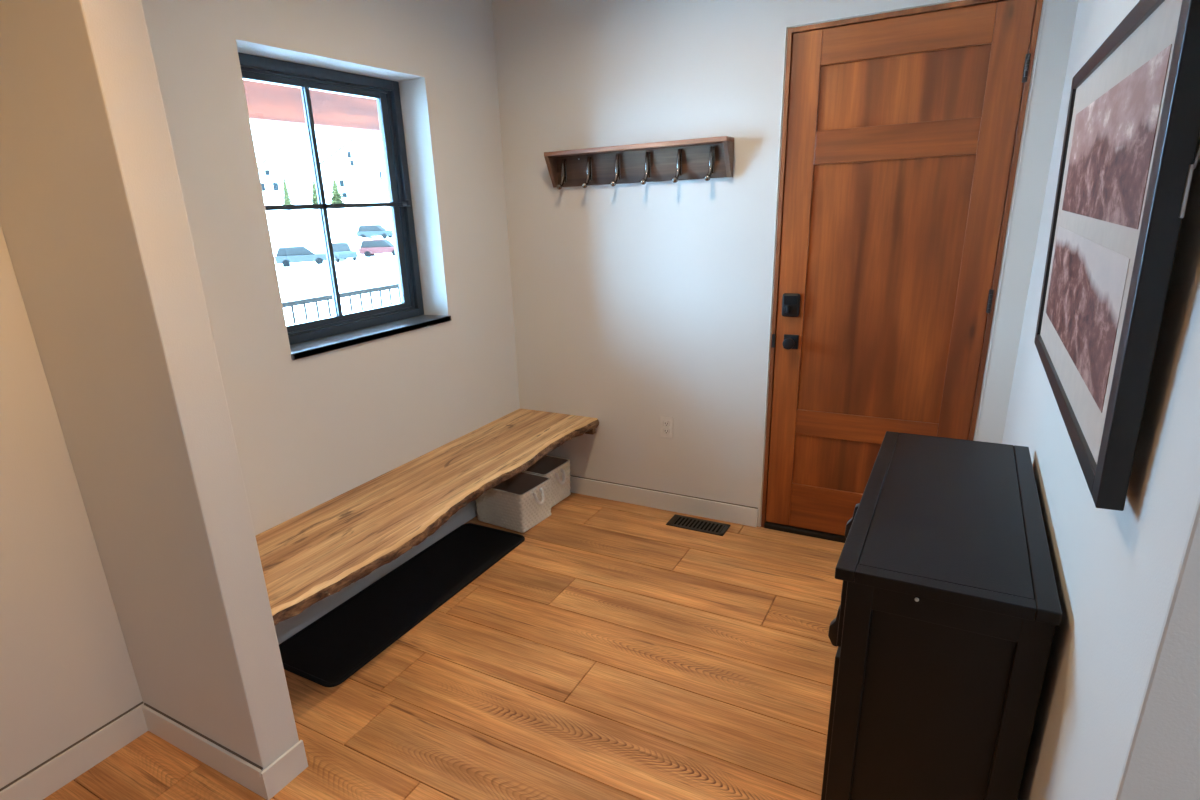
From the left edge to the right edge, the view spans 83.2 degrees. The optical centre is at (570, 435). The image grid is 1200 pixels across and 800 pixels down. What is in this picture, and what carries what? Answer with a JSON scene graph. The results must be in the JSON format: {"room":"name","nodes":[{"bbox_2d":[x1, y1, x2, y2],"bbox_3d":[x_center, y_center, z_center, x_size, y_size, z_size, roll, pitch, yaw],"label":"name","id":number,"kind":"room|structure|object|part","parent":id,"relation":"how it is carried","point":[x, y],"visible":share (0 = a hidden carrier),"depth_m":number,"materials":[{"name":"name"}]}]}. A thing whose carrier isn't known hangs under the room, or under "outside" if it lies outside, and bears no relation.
{"room":"entryway","nodes":[
{"label":"entryway","id":0,"kind":"room"},
{"bbox_2d":[0,0,298,770],"bbox_3d":[-1.292,-0.286,1.927,0.674,2.970,0.140,8,21,29],"label":"wall","id":1,"kind":"structure","parent":0,"point":[94,223],"depth_m":1.84,"materials":[{"name":"white paint"}]},
{"bbox_2d":[141,703,264,797],"bbox_3d":[-1.265,1.069,2.312,0.658,0.114,0.015,8,21,29],"label":"baseboard","id":2,"kind":"structure","parent":1,"relation":"attached to","point":[220,758],"depth_m":2.29,"materials":[{"name":"paint"}]},
{"bbox_2d":[260,740,307,799],"bbox_3d":[-0.937,1.092,2.211,0.015,0.109,0.157,8,21,29],"label":"baseboard","id":3,"kind":"structure","parent":1,"relation":"attached to","point":[289,765],"depth_m":2.20,"materials":[{"name":"paint"}]},
{"bbox_2d":[0,0,519,788],"bbox_3d":[-1.952,-0.099,1.741,0.250,3.150,6.400,8,21,29],"label":"wall","id":4,"kind":"structure","parent":0,"point":[309,431],"depth_m":2.70,"materials":[{"name":"white paint"}]},
{"bbox_2d":[0,701,147,799],"bbox_3d":[-2.418,1.551,1.043,0.015,0.114,3.513,8,21,29],"label":"baseboard","id":5,"kind":"structure","parent":4,"relation":"attached to","point":[43,780],"depth_m":2.28,"materials":[{"name":"paint"}]},
{"bbox_2d":[238,52,423,344],"bbox_3d":[-1.112,-1.072,3.161,0.085,1.163,1.031,8,21,29],"label":"window","id":6,"kind":"structure","parent":4,"relation":"in","point":[386,93],"depth_m":3.29,"materials":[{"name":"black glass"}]},
{"bbox_2d":[290,315,450,359],"bbox_3d":[-1.015,-0.499,3.315,0.247,0.027,1.043,8,21,29],"label":"trim","id":7,"kind":"structure","parent":4,"relation":"attached to","point":[325,344],"depth_m":3.22,"materials":[{"name":"grey stone"}]},
{"bbox_2d":[275,500,477,643],"bbox_3d":[-0.900,0.627,3.567,0.015,0.114,2.381,8,21,29],"label":"baseboard","id":8,"kind":"structure","parent":4,"relation":"attached to","point":[285,629],"depth_m":3.33,"materials":[{"name":"paint"}]},
{"bbox_2d":[256,408,598,625],"bbox_3d":[-0.648,0.266,3.294,0.623,0.098,2.395,8,21,29],"label":"bench","id":9,"kind":"object","parent":4,"relation":"attached to","point":[309,557],"visible":0.91,"depth_m":2.98,"materials":[{"name":"brown wood"}]},
{"bbox_3d":[-1.194,-3.049,5.708,2.949,0.120,9.000,8,21,29],"label":"ceiling","id":10,"kind":"structure","parent":4,"relation":"attached to","visible":0},
{"bbox_2d":[243,80,379,132],"bbox_3d":[-2.016,-2.975,6.229,0.160,0.284,9.000,8,21,29],"label":"beam","id":11,"kind":"structure","parent":10,"relation":"attached to","point":[266,102],"depth_m":5.77,"materials":[{"name":"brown wood"}]},
{"bbox_2d":[43,492,844,799],"bbox_3d":[0.332,1.613,0.995,5.340,0.200,6.400,8,21,29],"label":"floor","id":12,"kind":"structure","parent":0,"point":[617,651],"depth_m":2.60,"materials":[{"name":"brown wood"}]},
{"bbox_2d":[279,523,524,686],"bbox_3d":[-0.778,0.756,3.331,0.438,0.012,1.413,8,21,29],"label":"mat","id":13,"kind":"object","parent":12,"relation":"on","point":[328,651],"visible":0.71,"depth_m":3.19,"materials":[{"name":"black rubber"}]},
{"bbox_2d":[475,472,550,532],"bbox_3d":[-0.344,0.381,4.025,0.441,0.238,0.298,10,22,33],"label":"storage basket","id":14,"kind":"object","parent":12,"relation":"on","point":[520,502],"visible":0.81,"depth_m":3.93,"materials":[{"name":"white fabric"}]},
{"bbox_3d":[-0.184,0.358,3.901,0.049,0.090,0.084,10,22,33],"label":"rope handle","id":15,"kind":"part","parent":14,"relation":"part of","materials":[{"name":"white fabric"}]},
{"bbox_2d":[522,455,570,506],"bbox_3d":[-0.227,0.284,4.296,0.441,0.238,0.298,9,22,31],"label":"storage basket","id":16,"kind":"object","parent":12,"relation":"on","point":[557,469],"visible":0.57,"depth_m":4.26,"materials":[{"name":"white fabric"}]},
{"bbox_3d":[-0.064,0.259,4.176,0.049,0.090,0.084,9,22,31],"label":"rope handle","id":17,"kind":"part","parent":16,"relation":"part of","materials":[{"name":"white fabric"}]},
{"bbox_2d":[666,514,730,535],"bbox_3d":[0.728,0.512,3.868,0.337,0.005,0.148,8,21,29],"label":"floor vent","id":18,"kind":"object","parent":12,"relation":"in","point":[716,528],"visible":1,"depth_m":3.86,"materials":[{"name":"brown metal"}]},
{"bbox_2d":[821,431,1061,799],"bbox_3d":[0.948,0.638,1.865,0.429,1.033,0.957,8,21,29],"label":"dresser","id":19,"kind":"object","parent":12,"relation":"on","point":[949,612],"visible":1,"depth_m":1.43,"materials":[{"name":"black paint"}]},
{"bbox_3d":[0.717,0.742,1.774,0.026,0.669,0.435,8,21,29],"label":"cabinet door","id":20,"kind":"part","parent":19,"relation":"part of","materials":[{"name":"black paint"}]},
{"bbox_3d":[0.729,0.512,1.822,0.057,0.126,0.040,8,21,29],"label":"pull handle","id":21,"kind":"part","parent":19,"relation":"part of","materials":[{"name":"black metal"}]},
{"bbox_3d":[0.808,0.249,1.807,0.032,0.183,0.873,8,21,29],"label":"drawer","id":22,"kind":"part","parent":19,"relation":"part of","materials":[{"name":"black paint"}]},
{"bbox_3d":[0.795,0.246,1.873,0.057,0.126,0.040,8,21,29],"label":"pull handle","id":23,"kind":"part","parent":19,"relation":"part of","materials":[{"name":"black metal"}]},
{"bbox_2d":[492,0,1078,526],"bbox_3d":[0.899,-0.838,3.548,2.801,3.150,0.200,8,21,29],"label":"wall","id":24,"kind":"structure","parent":0,"point":[635,304],"depth_m":3.60,"materials":[{"name":"white paint"}]},
{"bbox_2d":[544,136,733,189],"bbox_3d":[0.326,-1.396,3.493,1.014,0.194,0.117,8,21,29],"label":"coat rack","id":25,"kind":"object","parent":24,"relation":"attached to","point":[710,157],"visible":1,"depth_m":3.48,"materials":[{"name":"brown wood"}]},
{"bbox_2d":[570,475,757,526],"bbox_3d":[0.365,0.365,4.177,1.570,0.114,0.015,8,21,29],"label":"baseboard","id":26,"kind":"structure","parent":24,"relation":"attached to","point":[685,504],"depth_m":4.05,"materials":[{"name":"paint"}]},
{"bbox_2d":[660,416,672,437],"bbox_3d":[0.554,-0.047,3.913,0.078,0.128,0.012,8,21,29],"label":"wall outlet","id":27,"kind":"object","parent":24,"relation":"attached to","point":[666,423],"visible":1,"depth_m":3.91,"materials":[{"name":"white plastic"}]},
{"bbox_2d":[663,428,668,433],"bbox_3d":[0.554,-0.025,3.920,0.036,0.032,0.010,8,21,29],"label":"socket","id":28,"kind":"object","parent":27,"relation":"attached to","point":[665,430],"depth_m":3.92,"materials":[{"name":"white plastic"}]},
{"bbox_2d":[663,421,668,426],"bbox_3d":[0.552,-0.068,3.905,0.036,0.032,0.010,8,21,29],"label":"socket","id":29,"kind":"object","parent":27,"relation":"attached to","point":[665,423],"depth_m":3.91,"materials":[{"name":"white plastic"}]},
{"bbox_2d":[761,0,1042,542],"bbox_3d":[1.451,-0.601,3.213,0.956,2.472,0.185,8,21,29],"label":"door","id":30,"kind":"structure","parent":24,"relation":"in","point":[902,130],"depth_m":3.08,"materials":[{"name":"brown wood"}]},
{"bbox_3d":[1.047,-0.490,3.481,0.016,0.070,0.032,8,21,29],"label":"strike plate","id":31,"kind":"part","parent":30,"relation":"part of","materials":[{"name":"black metal"}]},
{"bbox_3d":[1.100,-0.465,3.400,0.056,0.056,0.062,8,21,29],"label":"knob","id":32,"kind":"part","parent":30,"relation":"part of","materials":[{"name":"black metal"}]},
{"bbox_3d":[1.497,0.414,3.560,0.654,0.252,0.045,8,21,29],"label":"rail","id":33,"kind":"part","parent":30,"relation":"part of","materials":[{"name":"brown wood"}]},
{"bbox_3d":[1.486,0.160,3.475,0.666,0.296,0.022,8,21,29],"label":"panel","id":34,"kind":"part","parent":30,"relation":"part of","materials":[{"name":"brown wood"}]},
{"bbox_3d":[1.477,-0.037,3.407,0.654,0.134,0.045,8,21,29],"label":"rail","id":35,"kind":"part","parent":30,"relation":"part of","materials":[{"name":"brown wood"}]},
{"bbox_3d":[1.450,-0.663,3.195,0.666,1.201,0.022,8,21,29],"label":"panel","id":36,"kind":"part","parent":30,"relation":"part of","materials":[{"name":"brown wood"}]},
{"bbox_3d":[1.422,-1.293,2.980,0.654,0.143,0.045,8,21,29],"label":"rail","id":37,"kind":"part","parent":30,"relation":"part of","materials":[{"name":"brown wood"}]},
{"bbox_3d":[1.414,-1.488,2.915,0.666,0.281,0.022,8,21,29],"label":"panel","id":38,"kind":"part","parent":30,"relation":"part of","materials":[{"name":"brown wood"}]},
{"bbox_3d":[1.405,-1.683,2.848,0.654,0.142,0.045,8,21,29],"label":"rail","id":39,"kind":"part","parent":30,"relation":"part of","materials":[{"name":"brown wood"}]},
{"bbox_2d":[759,0,1046,526],"bbox_3d":[1.461,-0.613,3.229,0.979,2.484,0.103,8,21,29],"label":"trim","id":40,"kind":"structure","parent":24,"relation":"attached to","point":[941,1],"depth_m":2.99,"materials":[{"name":"paint"}]},
{"bbox_2d":[1002,0,1199,799],"bbox_3d":[1.362,-0.338,1.736,0.140,2.970,2.607,8,21,29],"label":"wall","id":41,"kind":"structure","parent":0,"point":[1118,713],"depth_m":0.92,"materials":[{"name":"white paint"}]},
{"bbox_2d":[1034,0,1199,510],"bbox_3d":[1.029,-0.408,1.331,0.039,0.690,1.237,6,21,29],"label":"framed picture","id":42,"kind":"object","parent":41,"relation":"attached to","point":[1132,129],"visible":1,"depth_m":1.00,"materials":[{"name":"black wood"}]},
{"bbox_2d":[1046,226,1129,412],"bbox_3d":[1.029,-0.289,1.380,0.001,0.223,0.997,6,21,29],"label":"print","id":43,"kind":"object","parent":42,"relation":"attached to","point":[1088,280],"depth_m":1.20},
{"bbox_2d":[1062,44,1171,228],"bbox_3d":[1.000,-0.531,1.281,0.002,0.222,0.988,6,20,29],"label":"print","id":44,"kind":"object","parent":42,"relation":"attached to","point":[1113,139],"depth_m":1.10},
{"bbox_3d":[-1.244,-0.005,5.935,2.499,0.120,7.500,8,21,29],"label":"porch deck","id":45,"kind":"object","parent":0,"visible":0},
{"bbox_2d":[282,283,400,323],"bbox_3d":[-2.235,-0.726,6.267,0.080,1.112,7.340,8,21,29],"label":"porch railing","id":46,"kind":"object","parent":45,"relation":"on","point":[379,289],"visible":0.09,"depth_m":6.30,"materials":[{"name":"metal"}]},
{"bbox_3d":[-2.257,-1.233,6.095,0.050,0.041,7.300,8,21,29],"label":"rail","id":47,"kind":"part","parent":46,"relation":"part of","materials":[{"name":"metal"}]},
{"label":"outside","id":48,"kind":"structure","parent":0,"visible":0},
{"bbox_2d":[264,192,398,324],"bbox_3d":[-78.930,-40.321,122.558,259.000,12.565,260.000,8,21,29],"label":"snow ground","id":49,"kind":"structure","parent":48,"point":[302,227],"depth_m":62.27,"materials":[{"name":"white snow"}]},
{"bbox_2d":[258,159,287,199],"bbox_3d":[-49.974,-41.433,110.272,5.600,6.350,9.922,-13,21,-28],"label":"house","id":50,"kind":"structure","parent":49,"relation":"on","point":[271,178],"depth_m":106.87,"materials":[{"name":"beige"}]},
{"bbox_2d":[281,176,294,204],"bbox_3d":[-39.042,-33.166,92.784,2.216,4.570,2.093,8,21,29],"label":"conifer","id":51,"kind":"object","parent":49,"relation":"on","point":[287,201],"visible":0.89,"depth_m":92.58,"materials":[{"name":"green plant"}]},
{"bbox_2d":[274,246,326,266],"bbox_3d":[-24.391,-16.244,61.148,4.540,1.700,1.860,-10,20,-21],"label":"car","id":52,"kind":"object","parent":49,"relation":"on","point":[285,256],"visible":0.95,"depth_m":60.24,"materials":[{"name":"blue metal"}]},
{"bbox_2d":[309,179,317,203],"bbox_3d":[-36.713,-34.524,96.979,2.931,4.190,2.699,8,21,29],"label":"conifer","id":53,"kind":"object","parent":49,"relation":"on","point":[314,200],"visible":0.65,"depth_m":96.44,"materials":[{"name":"green plant"}]},
{"bbox_2d":[327,179,344,208],"bbox_3d":[-34.824,-35.749,100.048,3.539,4.380,3.210,8,21,29],"label":"conifer","id":54,"kind":"object","parent":49,"relation":"on","point":[336,197],"visible":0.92,"depth_m":99.56,"materials":[{"name":"green plant"}]},
{"bbox_2d":[324,242,357,261],"bbox_3d":[-22.360,-17.783,65.508,1.860,1.700,4.540,-15,22,-33],"label":"car","id":55,"kind":"object","parent":49,"relation":"on","point":[342,250],"visible":0.7,"depth_m":64.31,"materials":[{"name":"blue metal"}]},
{"bbox_2d":[310,136,388,199],"bbox_3d":[-40.862,-49.951,127.476,14.000,11.150,10.922,-12,21,-26],"label":"house","id":56,"kind":"structure","parent":49,"relation":"on","point":[357,167],"depth_m":123.09,"materials":[{"name":"beige"}]},
{"bbox_2d":[356,224,392,238],"bbox_3d":[-24.264,-25.369,84.156,4.540,1.700,1.860,1,19,10],"label":"car","id":57,"kind":"object","parent":49,"relation":"on","point":[364,231],"visible":0.87,"depth_m":83.41,"materials":[{"name":"blue metal"}]},
{"bbox_2d":[358,239,394,256],"bbox_3d":[-19.378,-19.287,69.501,4.540,1.700,1.860,-2,19,0],"label":"car","id":58,"kind":"object","parent":49,"relation":"on","point":[368,248],"visible":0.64,"depth_m":68.70,"materials":[{"name":"red paint"}]}
]}

